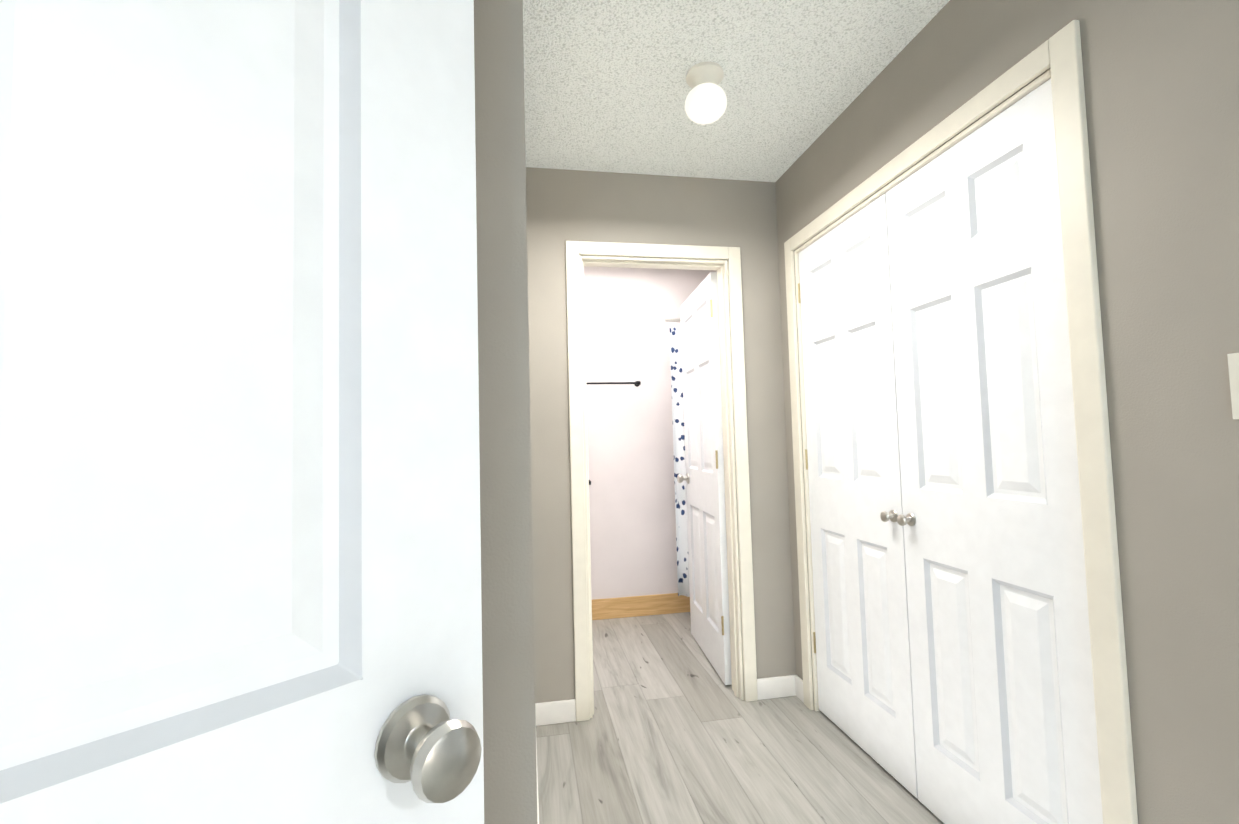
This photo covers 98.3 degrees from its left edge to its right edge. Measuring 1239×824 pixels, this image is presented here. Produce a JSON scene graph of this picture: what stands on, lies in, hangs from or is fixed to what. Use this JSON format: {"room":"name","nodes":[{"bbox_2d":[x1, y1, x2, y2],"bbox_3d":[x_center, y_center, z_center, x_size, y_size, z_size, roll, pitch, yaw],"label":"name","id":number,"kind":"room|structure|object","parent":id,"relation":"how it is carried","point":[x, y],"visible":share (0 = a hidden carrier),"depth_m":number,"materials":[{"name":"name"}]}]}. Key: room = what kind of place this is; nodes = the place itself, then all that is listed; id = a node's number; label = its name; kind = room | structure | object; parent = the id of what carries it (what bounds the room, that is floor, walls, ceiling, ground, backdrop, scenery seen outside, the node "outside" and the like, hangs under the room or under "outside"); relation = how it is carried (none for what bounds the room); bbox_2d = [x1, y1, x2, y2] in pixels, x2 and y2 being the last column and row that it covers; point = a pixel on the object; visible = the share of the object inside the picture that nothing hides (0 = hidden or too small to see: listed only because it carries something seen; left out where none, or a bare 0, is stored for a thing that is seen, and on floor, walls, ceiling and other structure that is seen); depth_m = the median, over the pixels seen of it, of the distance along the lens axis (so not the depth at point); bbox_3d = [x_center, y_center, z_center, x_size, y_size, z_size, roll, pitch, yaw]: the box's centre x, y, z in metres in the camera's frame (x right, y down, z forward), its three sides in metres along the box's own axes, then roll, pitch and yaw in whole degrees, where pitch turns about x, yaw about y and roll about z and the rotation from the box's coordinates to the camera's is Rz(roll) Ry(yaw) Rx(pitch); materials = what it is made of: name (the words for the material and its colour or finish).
{"room":"hallway","nodes":[
{"label":"hallway","id":0,"kind":"room"},
{"bbox_2d":[474,0,536,823],"bbox_3d":[-0.542,0.036,0.695,0.840,2.440,0.115,-1,-3,-10],"label":"wall","id":1,"kind":"structure","parent":0,"point":[509,731],"depth_m":0.71,"materials":[{"name":"grey paint"}]},
{"bbox_2d":[0,0,483,823],"bbox_3d":[-0.414,0.207,0.213,0.171,2.018,0.821,-4,-4,41],"label":"entry door","id":2,"kind":"structure","parent":1,"relation":"in","point":[240,554],"depth_m":0.38,"materials":[{"name":"white paint"}]},
{"bbox_2d":[535,703,538,823],"bbox_3d":[-0.223,1.243,1.462,0.013,0.092,1.673,-1,-3,-10],"label":"baseboard","id":3,"kind":"structure","parent":1,"relation":"attached to","point":[536,706],"depth_m":1.84,"materials":[{"name":"white paint"}]},
{"bbox_2d":[584,266,716,599],"bbox_3d":[0.191,0.175,3.794,2.200,2.440,0.115,-1,-3,-10],"label":"wall","id":4,"kind":"structure","parent":0,"point":[633,546],"depth_m":3.72,"materials":[{"name":"paint"}]},
{"bbox_2d":[586,381,640,386],"bbox_3d":[-0.103,-0.194,3.668,0.510,0.040,0.073,-1,-3,-10],"label":"towel rail","id":5,"kind":"object","parent":4,"relation":"attached to","point":[637,383],"visible":0.58,"depth_m":3.65,"materials":[{"name":"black metal"}]},
{"bbox_2d":[592,593,689,619],"bbox_3d":[0.257,1.322,3.677,1.950,0.135,0.013,-1,-3,-10],"label":"baseboard","id":6,"kind":"structure","parent":4,"relation":"attached to","point":[631,606],"depth_m":3.65,"materials":[{"name":"brown wood"}]},
{"bbox_2d":[526,167,795,702],"bbox_3d":[0.185,0.110,2.506,1.445,2.440,0.115,-1,-3,-10],"label":"wall","id":7,"kind":"structure","parent":0,"point":[563,206],"depth_m":2.48,"materials":[{"name":"beige paint"}]},
{"bbox_2d":[565,241,757,721],"bbox_3d":[0.182,0.277,2.496,0.830,2.105,0.147,-1,-3,-10],"label":"door frame","id":8,"kind":"structure","parent":7,"relation":"attached to","point":[634,254],"depth_m":2.46,"materials":[{"name":"beige paint"}]},
{"bbox_2d":[677,272,731,684],"bbox_3d":[0.464,0.325,2.974,0.171,2.018,0.711,-1,-3,-6],"label":"bathroom door","id":9,"kind":"structure","parent":7,"relation":"in","point":[707,548],"depth_m":2.85,"materials":[{"name":"white paint"}]},
{"bbox_2d":[523,0,949,181],"bbox_3d":[3.219,-1.313,1.145,11.100,0.100,9.400,-1,-3,-10],"label":"ceiling","id":10,"kind":"structure","parent":0,"point":[607,88],"depth_m":1.83,"materials":[{"name":"white paint"}]},
{"bbox_2d":[684,62,726,124],"bbox_3d":[0.292,-1.069,1.820,0.144,0.163,0.144,-1,-3,-10],"label":"hall light","id":11,"kind":"object","parent":10,"relation":"attached to","point":[706,101],"visible":1,"depth_m":1.78,"materials":[{"name":"white glass"}]},
{"bbox_2d":[536,612,943,823],"bbox_3d":[3.287,1.223,1.015,11.100,0.100,9.400,-1,-3,-10],"label":"floor","id":12,"kind":"structure","parent":0,"point":[674,730],"depth_m":2.03,"materials":[{"name":"laminate"}]},
{"bbox_2d":[775,0,1238,823],"bbox_3d":[1.028,0.038,1.546,0.115,2.440,2.070,-1,-3,-10],"label":"wall","id":13,"kind":"structure","parent":0,"point":[1161,90],"depth_m":1.05,"materials":[{"name":"beige paint"}]},
{"bbox_2d":[798,193,917,798],"bbox_3d":[0.889,0.269,2.093,0.087,2.018,0.607,-1,-3,-10],"label":"double door","id":14,"kind":"structure","parent":13,"relation":"in","point":[861,639],"depth_m":2.03,"materials":[{"name":"white paint"}]},
{"bbox_2d":[784,20,1137,823],"bbox_3d":[0.978,0.220,1.802,0.131,2.105,1.350,-1,-3,-10],"label":"door frame","id":15,"kind":"structure","parent":13,"relation":"attached to","point":[1060,52],"depth_m":1.18,"materials":[{"name":"beige paint"}]},
{"bbox_2d":[886,78,1102,823],"bbox_3d":[0.994,0.236,1.495,0.087,2.018,0.607,-1,-3,-10],"label":"double door","id":16,"kind":"structure","parent":13,"relation":"in","point":[990,521],"depth_m":1.44,"materials":[{"name":"white paint"}]},
{"bbox_2d":[1227,353,1238,418],"bbox_3d":[1.072,-0.046,0.903,0.017,0.115,0.070,-1,-3,-10],"label":"light switch","id":17,"kind":"object","parent":13,"relation":"attached to","point":[1233,362],"visible":1,"depth_m":0.93,"materials":[{"name":"white plastic"}]},
{"bbox_3d":[1.342,0.122,3.353,0.115,2.440,1.155,-1,-3,-10],"label":"wall","id":18,"kind":"structure","parent":0,"visible":0},
{"bbox_2d":[665,318,689,596],"bbox_3d":[0.785,0.267,3.457,0.950,1.751,0.058,-1,-3,-10],"label":"shower curtain","id":19,"kind":"object","parent":18,"relation":"attached to","point":[679,462],"visible":0.1,"depth_m":3.39,"materials":[{"name":"fabric"}]}
]}

